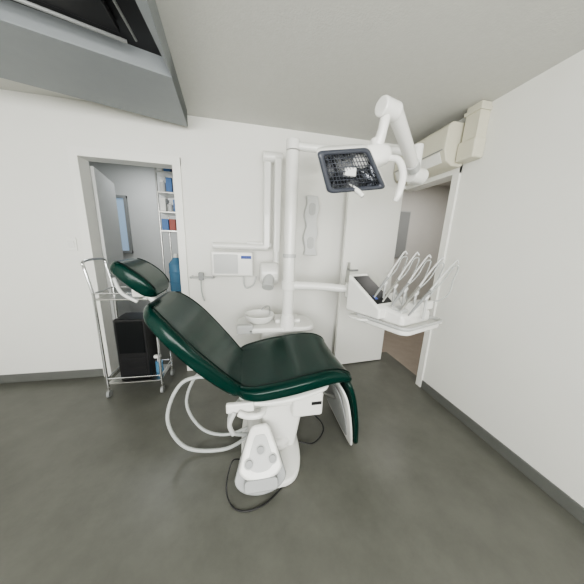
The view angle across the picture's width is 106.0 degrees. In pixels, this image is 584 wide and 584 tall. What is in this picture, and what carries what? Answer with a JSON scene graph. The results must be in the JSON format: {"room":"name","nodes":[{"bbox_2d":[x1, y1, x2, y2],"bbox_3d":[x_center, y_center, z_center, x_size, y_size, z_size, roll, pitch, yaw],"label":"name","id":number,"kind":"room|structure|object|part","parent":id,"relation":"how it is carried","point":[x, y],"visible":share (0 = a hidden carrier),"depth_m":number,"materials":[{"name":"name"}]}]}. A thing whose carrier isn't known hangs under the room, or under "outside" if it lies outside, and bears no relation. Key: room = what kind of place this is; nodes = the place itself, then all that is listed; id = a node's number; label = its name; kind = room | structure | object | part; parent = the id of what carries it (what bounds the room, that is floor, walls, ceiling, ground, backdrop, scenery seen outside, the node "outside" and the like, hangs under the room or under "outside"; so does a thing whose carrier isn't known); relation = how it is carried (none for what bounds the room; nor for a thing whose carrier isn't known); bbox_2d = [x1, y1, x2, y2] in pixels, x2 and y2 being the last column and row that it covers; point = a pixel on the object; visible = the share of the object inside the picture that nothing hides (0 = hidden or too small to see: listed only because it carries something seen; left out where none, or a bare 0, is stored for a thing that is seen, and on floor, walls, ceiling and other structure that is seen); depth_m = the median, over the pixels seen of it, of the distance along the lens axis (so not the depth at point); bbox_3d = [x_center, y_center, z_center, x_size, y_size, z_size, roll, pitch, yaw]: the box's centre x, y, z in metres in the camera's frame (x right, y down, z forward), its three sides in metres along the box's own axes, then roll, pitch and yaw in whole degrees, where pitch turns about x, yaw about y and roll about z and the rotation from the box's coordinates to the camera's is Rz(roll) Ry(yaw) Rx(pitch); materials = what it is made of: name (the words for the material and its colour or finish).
{"room":"dental clinic","nodes":[
{"label":"dental clinic","id":0,"kind":"room"},
{"bbox_2d":[0,0,187,126],"bbox_3d":[-1.655,-1.288,0.884,2.215,0.129,1.690,0,13,-11],"label":"ceiling hatch","id":1,"kind":"object","parent":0,"point":[112,53],"depth_m":1.19,"materials":[{"name":"grey metal"}]},
{"bbox_2d":[89,161,178,311],"bbox_3d":[-1.858,-0.764,3.687,2.800,2.600,0.100,0,13,-11],"label":"wall","id":2,"kind":"structure","parent":0,"point":[137,183],"depth_m":3.44,"materials":[{"name":"white paint"}]},
{"bbox_2d":[116,195,128,250],"bbox_3d":[-2.637,-1.050,3.389,0.240,0.830,0.045,0,13,-11],"label":"window","id":3,"kind":"structure","parent":2,"relation":"in","point":[117,196],"depth_m":3.39,"materials":[{"name":"blue glass"}]},
{"bbox_3d":[-2.640,-1.038,3.405,0.160,0.800,0.010,0,13,-11],"label":"pane","id":4,"kind":"part","parent":3,"relation":"part of","materials":[{"name":"blue glass"}]},
{"bbox_2d":[123,198,132,250],"bbox_3d":[-2.540,-1.037,3.414,0.040,0.860,0.040,0,13,-11],"label":"frame","id":5,"kind":"object","parent":2,"relation":"attached to","point":[125,201],"visible":0.86,"depth_m":3.40,"materials":[{"name":"grey plastic"}]},
{"bbox_2d":[0,89,410,374],"bbox_3d":[-0.878,-0.360,2.282,4.570,2.490,0.100,0,13,-11],"label":"wall","id":6,"kind":"structure","parent":0,"point":[47,320],"depth_m":2.07,"materials":[{"name":"paint"}]},
{"bbox_2d":[0,368,103,382],"bbox_3d":[-2.500,0.836,2.173,1.130,0.085,0.012,0,13,-11],"label":"baseboard","id":7,"kind":"structure","parent":6,"relation":"attached to","point":[11,378],"depth_m":2.19,"materials":[{"name":"grey plastic"}]},
{"bbox_2d":[65,237,77,250],"bbox_3d":[-1.987,-0.432,1.982,0.080,0.120,0.018,0,13,-11],"label":"light switch","id":8,"kind":"object","parent":6,"relation":"attached to","point":[71,242],"visible":1,"depth_m":1.98,"materials":[{"name":"white plastic"}]},
{"bbox_2d":[67,154,118,376],"bbox_3d":[-1.886,-0.182,2.121,0.068,2.140,0.140,0,13,-11],"label":"door frame","id":9,"kind":"structure","parent":6,"relation":"attached to","point":[79,167],"depth_m":2.04,"materials":[{"name":"white wood"}]},
{"bbox_2d":[89,166,130,363],"bbox_3d":[-2.034,-0.235,2.543,0.040,2.030,0.740,-4,14,-26],"label":"leaf","id":10,"kind":"object","parent":6,"relation":"attached to","point":[104,194],"visible":0.44,"depth_m":2.31,"materials":[{"name":"grey plastic"}]},
{"bbox_2d":[66,145,180,168],"bbox_3d":[-1.455,-1.196,1.975,0.870,0.069,0.142,0,13,-11],"label":"door frame","id":11,"kind":"structure","parent":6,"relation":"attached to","point":[89,154],"depth_m":1.92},
{"bbox_2d":[172,164,191,370],"bbox_3d":[-1.099,-0.188,2.277,0.068,2.140,0.140,0,13,-11],"label":"door frame","id":12,"kind":"structure","parent":6,"relation":"attached to","point":[177,178],"depth_m":2.12,"materials":[{"name":"white wood"}]},
{"bbox_2d":[190,272,213,300],"bbox_3d":[-0.914,-0.053,2.259,0.234,0.301,0.065,0,13,-11],"label":"towel rail","id":13,"kind":"object","parent":6,"relation":"attached to","point":[200,276],"visible":0.98,"depth_m":2.21,"materials":[{"name":"grey plastic"}]},
{"bbox_2d":[210,151,282,289],"bbox_3d":[-0.431,-0.644,2.061,0.685,1.297,0.369,0,13,-11],"label":"dental x-ray machine","id":14,"kind":"object","parent":6,"relation":"attached to","point":[223,263],"visible":1,"depth_m":2.15,"materials":[{"name":"white plastic"}]},
{"bbox_3d":[-0.653,-0.277,2.178,0.230,0.190,0.006,0,13,-11],"label":"box panel","id":15,"kind":"part","parent":14,"relation":"part of","materials":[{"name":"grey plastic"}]},
{"bbox_3d":[-0.243,-0.854,2.144,0.070,0.840,0.070,0,13,-11],"label":"folded arm","id":16,"kind":"part","parent":14,"relation":"part of","materials":[{"name":"white plastic"}]},
{"bbox_3d":[-0.141,-0.814,2.121,0.070,0.860,0.070,0,13,-11],"label":"folded arm","id":17,"kind":"part","parent":14,"relation":"part of","materials":[{"name":"white plastic"}]},
{"bbox_2d":[302,195,318,254],"bbox_3d":[0.196,-0.694,2.329,0.154,0.600,0.074,0,13,-11],"label":"dispenser","id":18,"kind":"object","parent":6,"relation":"attached to","point":[311,210],"visible":1,"depth_m":2.30,"materials":[{"name":"grey plastic"}]},
{"bbox_2d":[0,330,583,583],"bbox_3d":[0.226,1.190,1.468,6.400,0.100,6.000,0,13,-11],"label":"floor","id":19,"kind":"structure","parent":0,"point":[95,488],"depth_m":1.25,"materials":[{"name":"concrete"}]},
{"bbox_2d":[80,257,173,397],"bbox_3d":[-1.463,0.314,2.037,0.504,1.240,0.344,0,13,-11],"label":"trolley","id":20,"kind":"object","parent":19,"relation":"on","point":[115,296],"visible":0.72,"depth_m":1.98,"materials":[{"name":"silver metal"}]},
{"bbox_3d":[-1.662,-0.148,1.892,0.063,0.291,0.312,0,13,-11],"label":"push handle","id":21,"kind":"part","parent":20,"relation":"part of","materials":[{"name":"silver metal"}]},
{"bbox_3d":[-1.635,0.428,1.883,0.022,0.870,0.022,0,13,-11],"label":"post","id":22,"kind":"part","parent":20,"relation":"part of","materials":[{"name":"silver metal"}]},
{"bbox_3d":[-1.404,0.012,1.834,0.440,0.012,0.012,0,13,-11],"label":"rail","id":23,"kind":"part","parent":20,"relation":"part of","materials":[{"name":"silver metal"}]},
{"bbox_3d":[-1.688,0.367,2.151,0.022,0.870,0.022,0,13,-11],"label":"post","id":24,"kind":"part","parent":20,"relation":"part of","materials":[{"name":"silver metal"}]},
{"bbox_2d":[96,292,164,300],"bbox_3d":[-1.432,0.034,1.979,0.440,0.012,0.280,0,13,-11],"label":"shelf","id":25,"kind":"object","parent":20,"relation":"attached to","point":[109,297],"depth_m":1.88,"materials":[{"name":"metal"}]},
{"bbox_3d":[-1.432,0.773,2.002,0.440,0.012,0.012,0,13,-11],"label":"rail","id":26,"kind":"part","parent":20,"relation":"part of","materials":[{"name":"silver metal"}]},
{"bbox_2d":[113,312,156,379],"bbox_3d":[-1.454,0.502,2.077,0.250,0.585,0.230,0,13,-11],"label":"computer tower","id":27,"kind":"object","parent":20,"relation":"on","point":[136,345],"visible":0.8,"depth_m":1.98,"materials":[{"name":"black plastic"}]},
{"bbox_3d":[-1.429,0.406,1.948,0.210,0.300,0.008,0,13,-11],"label":"panel","id":28,"kind":"part","parent":27,"relation":"part of","materials":[{"name":"black plastic"}]},
{"bbox_2d":[120,357,147,376],"bbox_3d":[-1.439,0.684,2.010,0.210,0.190,0.008,0,13,-11],"label":"vent","id":29,"kind":"object","parent":27,"relation":"attached to","point":[129,366],"depth_m":2.00,"materials":[{"name":"black plastic"}]},
{"bbox_2d":[109,364,170,384],"bbox_3d":[-1.461,0.795,2.148,0.440,0.012,0.280,0,13,-11],"label":"shelf","id":30,"kind":"object","parent":20,"relation":"attached to","point":[154,378],"depth_m":2.04,"materials":[{"name":"metal"}]},
{"bbox_2d":[154,354,163,374],"bbox_3d":[-1.281,0.698,2.120,0.073,0.202,0.066,0,13,-11],"label":"spray bottle","id":31,"kind":"object","parent":20,"relation":"on","point":[155,355],"visible":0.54,"depth_m":2.10,"materials":[{"name":"blue plastic"}]},
{"bbox_3d":[-1.203,0.425,1.968,0.022,0.870,0.022,0,13,-11],"label":"post","id":32,"kind":"part","parent":20,"relation":"part of","materials":[{"name":"silver metal"}]},
{"bbox_3d":[-1.257,0.364,2.236,0.022,0.870,0.022,0,13,-11],"label":"post","id":33,"kind":"part","parent":20,"relation":"part of","materials":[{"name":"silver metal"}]},
{"bbox_2d":[154,167,181,292],"bbox_3d":[-1.476,-0.454,2.930,0.350,2.350,0.330,0,13,-11],"label":"storage shelf","id":34,"kind":"object","parent":19,"relation":"on","point":[166,188],"visible":0.2,"depth_m":2.65,"materials":[{"name":"metal"}]},
{"bbox_3d":[-1.609,-0.419,2.749,0.020,2.350,0.020,0,13,-11],"label":"post","id":35,"kind":"part","parent":34,"relation":"part of","materials":[{"name":"metal"}]},
{"bbox_2d":[159,182,165,190],"bbox_3d":[-1.543,-1.248,2.625,0.071,0.106,0.071,0,13,-11],"label":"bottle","id":36,"kind":"object","parent":34,"relation":"on","point":[162,185],"depth_m":2.60,"materials":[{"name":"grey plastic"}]},
{"bbox_3d":[-1.440,-1.425,2.714,0.350,0.020,0.330,0,13,-11],"label":"shelf","id":37,"kind":"part","parent":34,"relation":"part of","materials":[{"name":"metal"}]},
{"bbox_3d":[-1.448,-1.210,2.762,0.350,0.020,0.330,0,13,-11],"label":"shelf","id":38,"kind":"part","parent":34,"relation":"part of","materials":[{"name":"metal"}]},
{"bbox_3d":[-1.456,-0.996,2.810,0.350,0.020,0.330,0,13,-11],"label":"shelf","id":39,"kind":"part","parent":34,"relation":"part of","materials":[{"name":"metal"}]},
{"bbox_3d":[-1.668,-0.487,3.046,0.020,2.350,0.020,0,13,-11],"label":"post","id":40,"kind":"part","parent":34,"relation":"part of","materials":[{"name":"metal"}]},
{"bbox_3d":[-1.464,-0.781,2.857,0.350,0.020,0.330,0,13,-11],"label":"shelf","id":41,"kind":"part","parent":34,"relation":"part of","materials":[{"name":"metal"}]},
{"bbox_2d":[167,204,173,211],"bbox_3d":[-1.485,-1.023,2.688,0.065,0.084,0.065,0,13,-11],"label":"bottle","id":42,"kind":"object","parent":34,"relation":"on","point":[170,207],"depth_m":2.66,"materials":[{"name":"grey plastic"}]},
{"bbox_2d":[169,254,180,291],"bbox_3d":[-1.531,-0.262,2.926,0.188,0.488,0.188,0,13,-11],"label":"water bottle","id":43,"kind":"object","parent":34,"relation":"on","point":[174,267],"visible":0.66,"depth_m":2.86,"materials":[{"name":"blue plastic"}]},
{"bbox_2d":[110,258,358,487],"bbox_3d":[-0.261,0.447,1.498,1.457,1.301,0.773,0,13,-11],"label":"dental chair","id":44,"kind":"object","parent":19,"relation":"on","point":[277,381],"visible":0.98,"depth_m":1.38,"materials":[{"name":"green leather"}]},
{"bbox_3d":[-0.867,-0.007,1.138,0.129,0.134,0.038,3,13,4],"label":"headrest lever","id":45,"kind":"part","parent":44,"relation":"part of","materials":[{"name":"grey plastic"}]},
{"bbox_3d":[-0.877,-0.011,1.286,0.060,0.060,0.120,0,13,-11],"label":"headrest knob","id":46,"kind":"part","parent":44,"relation":"part of","materials":[{"name":"white plastic"}]},
{"bbox_3d":[-0.566,0.307,1.421,0.536,0.568,0.624,0,13,-11],"label":"backrest","id":47,"kind":"part","parent":44,"relation":"part of","materials":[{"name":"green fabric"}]},
{"bbox_3d":[-0.340,0.757,1.260,0.060,0.142,0.038,-9,17,-42],"label":"release lever","id":48,"kind":"part","parent":44,"relation":"part of","materials":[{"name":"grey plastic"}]},
{"bbox_3d":[-0.169,1.064,1.632,0.400,0.045,0.720,0,13,-11],"label":"plate","id":49,"kind":"part","parent":44,"relation":"part of","materials":[{"name":"white plastic"}]},
{"bbox_3d":[-0.034,0.494,1.591,0.746,0.164,0.701,0,13,-11],"label":"seat","id":50,"kind":"part","parent":44,"relation":"part of","materials":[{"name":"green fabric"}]},
{"bbox_2d":[226,423,285,511],"bbox_3d":[-0.196,1.007,1.280,0.294,0.308,0.336,10,15,32],"label":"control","id":51,"kind":"object","parent":19,"relation":"on","point":[261,470],"visible":0.99,"depth_m":1.28,"materials":[{"name":"grey plastic"}]},
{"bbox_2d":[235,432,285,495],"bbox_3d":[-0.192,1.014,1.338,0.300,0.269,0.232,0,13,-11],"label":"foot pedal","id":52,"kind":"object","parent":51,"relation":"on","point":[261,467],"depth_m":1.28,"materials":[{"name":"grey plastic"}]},
{"bbox_2d":[236,149,347,339],"bbox_3d":[0.006,-0.072,2.010,1.015,2.110,0.525,0,13,-11],"label":"dental unit column","id":53,"kind":"object","parent":19,"relation":"on","point":[268,324],"visible":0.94,"depth_m":1.89,"materials":[{"name":"white plastic"}]},
{"bbox_2d":[245,309,273,324],"bbox_3d":[-0.304,0.239,2.053,0.280,0.087,0.280,0,13,-11],"label":"bowl","id":54,"kind":"object","parent":53,"relation":"on","point":[256,316],"depth_m":2.06,"materials":[{"name":"white ceramic"}]},
{"bbox_2d":[236,315,313,333],"bbox_3d":[-0.161,0.301,2.106,0.720,0.050,0.360,0,13,-11],"label":"countertop","id":55,"kind":"structure","parent":53,"relation":"on","point":[305,324],"depth_m":1.98,"materials":[{"name":"white plastic"}]},
{"bbox_3d":[0.236,-0.045,1.915,0.539,0.084,0.087,3,13,3],"label":"delivery arm","id":56,"kind":"part","parent":53,"relation":"part of","materials":[{"name":"white plastic"}]},
{"bbox_2d":[286,95,428,201],"bbox_3d":[0.476,-0.815,1.456,0.930,0.545,0.869,0,13,-11],"label":"lamp","id":57,"kind":"object","parent":53,"relation":"attached to","point":[354,168],"visible":0.99,"depth_m":1.09,"materials":[{"name":"white plastic"}]},
{"bbox_2d":[326,161,365,164],"bbox_3d":[0.263,-0.610,1.036,0.220,0.042,0.003,-1,13,-14],"label":"grille","id":58,"kind":"object","parent":57,"relation":"attached to","point":[327,162],"depth_m":1.03,"materials":[{"name":"black metal"}]},
{"bbox_2d":[327,165,370,168],"bbox_3d":[0.273,-0.596,1.047,0.227,0.043,0.003,-1,13,-14],"label":"grille","id":59,"kind":"object","parent":57,"relation":"attached to","point":[328,166],"depth_m":1.05,"materials":[{"name":"black metal"}]},
{"bbox_3d":[0.439,-1.058,1.634,0.883,0.130,0.106,5,13,11],"label":"swing arm","id":60,"kind":"part","parent":57,"relation":"part of","materials":[{"name":"white plastic"}]},
{"bbox_2d":[331,177,376,180],"bbox_3d":[0.303,-0.554,1.080,0.249,0.045,0.003,-1,13,-14],"label":"grille","id":61,"kind":"object","parent":57,"relation":"attached to","point":[332,179],"depth_m":1.08,"materials":[{"name":"black metal"}]},
{"bbox_2d":[333,181,377,184],"bbox_3d":[0.313,-0.540,1.091,0.256,0.045,0.003,-1,13,-15],"label":"grille","id":62,"kind":"object","parent":57,"relation":"attached to","point":[376,182],"depth_m":1.10,"materials":[{"name":"black metal"}]},
{"bbox_3d":[0.318,-0.511,1.106,0.099,0.079,0.026,10,15,32],"label":"handle","id":63,"kind":"part","parent":57,"relation":"part of","materials":[{"name":"white plastic"}]},
{"bbox_3d":[0.442,-0.795,1.088,0.058,0.174,0.093,-4,14,-26],"label":"drop arm","id":64,"kind":"part","parent":57,"relation":"part of","materials":[{"name":"white plastic"}]},
{"bbox_3d":[0.509,-0.583,1.138,0.153,0.232,0.055,13,17,41],"label":"handle","id":65,"kind":"part","parent":57,"relation":"part of","materials":[{"name":"white plastic"}]},
{"bbox_3d":[0.677,-0.848,1.293,0.073,0.226,0.608,12,16,39],"label":"spring arm","id":66,"kind":"part","parent":57,"relation":"part of","materials":[{"name":"white plastic"}]},
{"bbox_2d":[346,251,458,335],"bbox_3d":[0.819,-0.022,1.724,0.650,0.596,0.533,-5,14,-30],"label":"unit","id":67,"kind":"object","parent":53,"relation":"attached to","point":[391,312],"visible":1,"depth_m":1.62,"materials":[{"name":"white plastic"}]},
{"bbox_2d":[348,313,441,335],"bbox_3d":[0.794,0.215,1.724,0.664,0.063,0.526,0,13,-11],"label":"tray","id":68,"kind":"object","parent":67,"relation":"on","point":[415,326],"depth_m":1.59,"materials":[{"name":"white plastic"}]},
{"bbox_3d":[0.794,-0.207,1.661,0.183,0.209,0.016,-4,14,-24],"label":"whip arm","id":69,"kind":"part","parent":67,"relation":"part of","materials":[{"name":"grey plastic"}]},
{"bbox_3d":[0.867,-0.190,1.642,0.210,0.218,0.016,-4,14,-26],"label":"whip arm","id":70,"kind":"part","parent":67,"relation":"part of","materials":[{"name":"grey plastic"}]},
{"bbox_3d":[0.940,-0.166,1.624,0.237,0.222,0.017,-4,14,-27],"label":"whip arm","id":71,"kind":"part","parent":67,"relation":"part of","materials":[{"name":"grey plastic"}]},
{"bbox_3d":[1.014,-0.141,1.600,0.263,0.225,0.017,-4,14,-27],"label":"whip arm","id":72,"kind":"part","parent":67,"relation":"part of","materials":[{"name":"grey plastic"}]},
{"bbox_3d":[1.095,-0.116,1.580,0.292,0.229,0.016,-4,14,-25],"label":"whip arm","id":73,"kind":"part","parent":67,"relation":"part of","materials":[{"name":"grey plastic"}]},
{"bbox_2d":[0,0,583,144],"bbox_3d":[-0.422,-1.154,-0.046,4.570,0.100,4.380,0,13,-11],"label":"ceiling","id":74,"kind":"structure","parent":0,"point":[313,66],"depth_m":1.26,"materials":[{"name":"paint"}]},
{"bbox_2d":[390,185,449,300],"bbox_3d":[1.848,-0.701,4.024,2.000,2.600,0.100,0,13,-11],"label":"wall","id":75,"kind":"structure","parent":0,"point":[427,206],"depth_m":4.00,"materials":[{"name":"white paint"}]},
{"bbox_2d":[394,211,410,258],"bbox_3d":[1.901,-1.009,3.896,0.340,0.820,0.030,0,13,-11],"label":"wall mirror","id":76,"kind":"object","parent":75,"relation":"attached to","point":[404,221],"visible":0.44,"depth_m":3.89,"materials":[{"name":"grey mirror"}]},
{"bbox_2d":[439,181,450,186],"bbox_3d":[2.333,-1.625,2.498,1.830,0.100,2.800,0,13,-11],"label":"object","id":77,"kind":"structure","parent":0,"point":[446,183],"depth_m":3.78,"materials":[{"name":"beige"}]},
{"bbox_2d":[423,49,583,506],"bbox_3d":[1.723,0.095,0.670,0.100,2.490,4.180,0,13,-11],"label":"wall","id":78,"kind":"structure","parent":0,"point":[507,349],"depth_m":1.43,"materials":[{"name":"paint"}]},
{"bbox_2d":[394,121,464,185],"bbox_3d":[1.267,-1.268,2.090,0.221,0.323,0.650,0,13,-11],"label":"air conditioner","id":79,"kind":"object","parent":78,"relation":"attached to","point":[440,147],"visible":0.7,"depth_m":1.83,"materials":[{"name":"beige plastic"}]},
{"bbox_2d":[406,166,461,190],"bbox_3d":[1.417,-1.112,2.173,0.142,0.069,0.654,0,13,-11],"label":"door frame","id":80,"kind":"structure","parent":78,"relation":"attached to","point":[447,176],"depth_m":2.12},
{"bbox_2d":[415,164,462,386],"bbox_3d":[1.436,-0.046,2.113,0.140,2.120,0.063,0,13,-11],"label":"door frame","id":81,"kind":"structure","parent":78,"relation":"attached to","point":[455,181],"depth_m":2.03,"materials":[{"name":"white wood"}]},
{"bbox_2d":[455,100,492,163],"bbox_3d":[1.404,-1.226,1.703,0.103,0.377,0.150,0,13,-11],"label":"pipe cover","id":82,"kind":"object","parent":78,"relation":"attached to","point":[471,148],"visible":1,"depth_m":1.66,"materials":[{"name":"beige plastic"}]},
{"bbox_2d":[421,380,583,524],"bbox_3d":[1.688,1.341,0.603,0.012,0.085,3.520,0,13,-11],"label":"baseboard","id":83,"kind":"structure","parent":78,"relation":"attached to","point":[574,508],"depth_m":1.48,"materials":[{"name":"grey plastic"}]},
{"bbox_3d":[1.148,-0.163,2.732,0.028,2.060,0.140,0,13,-11],"label":"door frame","id":84,"kind":"structure","parent":0,"visible":0},
{"bbox_2d":[334,186,402,363],"bbox_3d":[0.854,-0.125,2.521,0.655,2.035,0.052,-2,13,-16],"label":"leaf","id":85,"kind":"object","parent":84,"relation":"attached to","point":[371,226],"depth_m":2.44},
{"bbox_3d":[0.611,-0.214,2.409,0.040,0.220,0.017,-2,13,-16],"label":"handle","id":86,"kind":"part","parent":85,"relation":"part of","materials":[{"name":"silver metal"}]},
{"bbox_3d":[0.611,-0.214,2.409,0.040,0.220,0.017,-2,13,-16],"label":"plate","id":87,"kind":"part","parent":85,"relation":"part of","materials":[{"name":"metal"}]}
]}

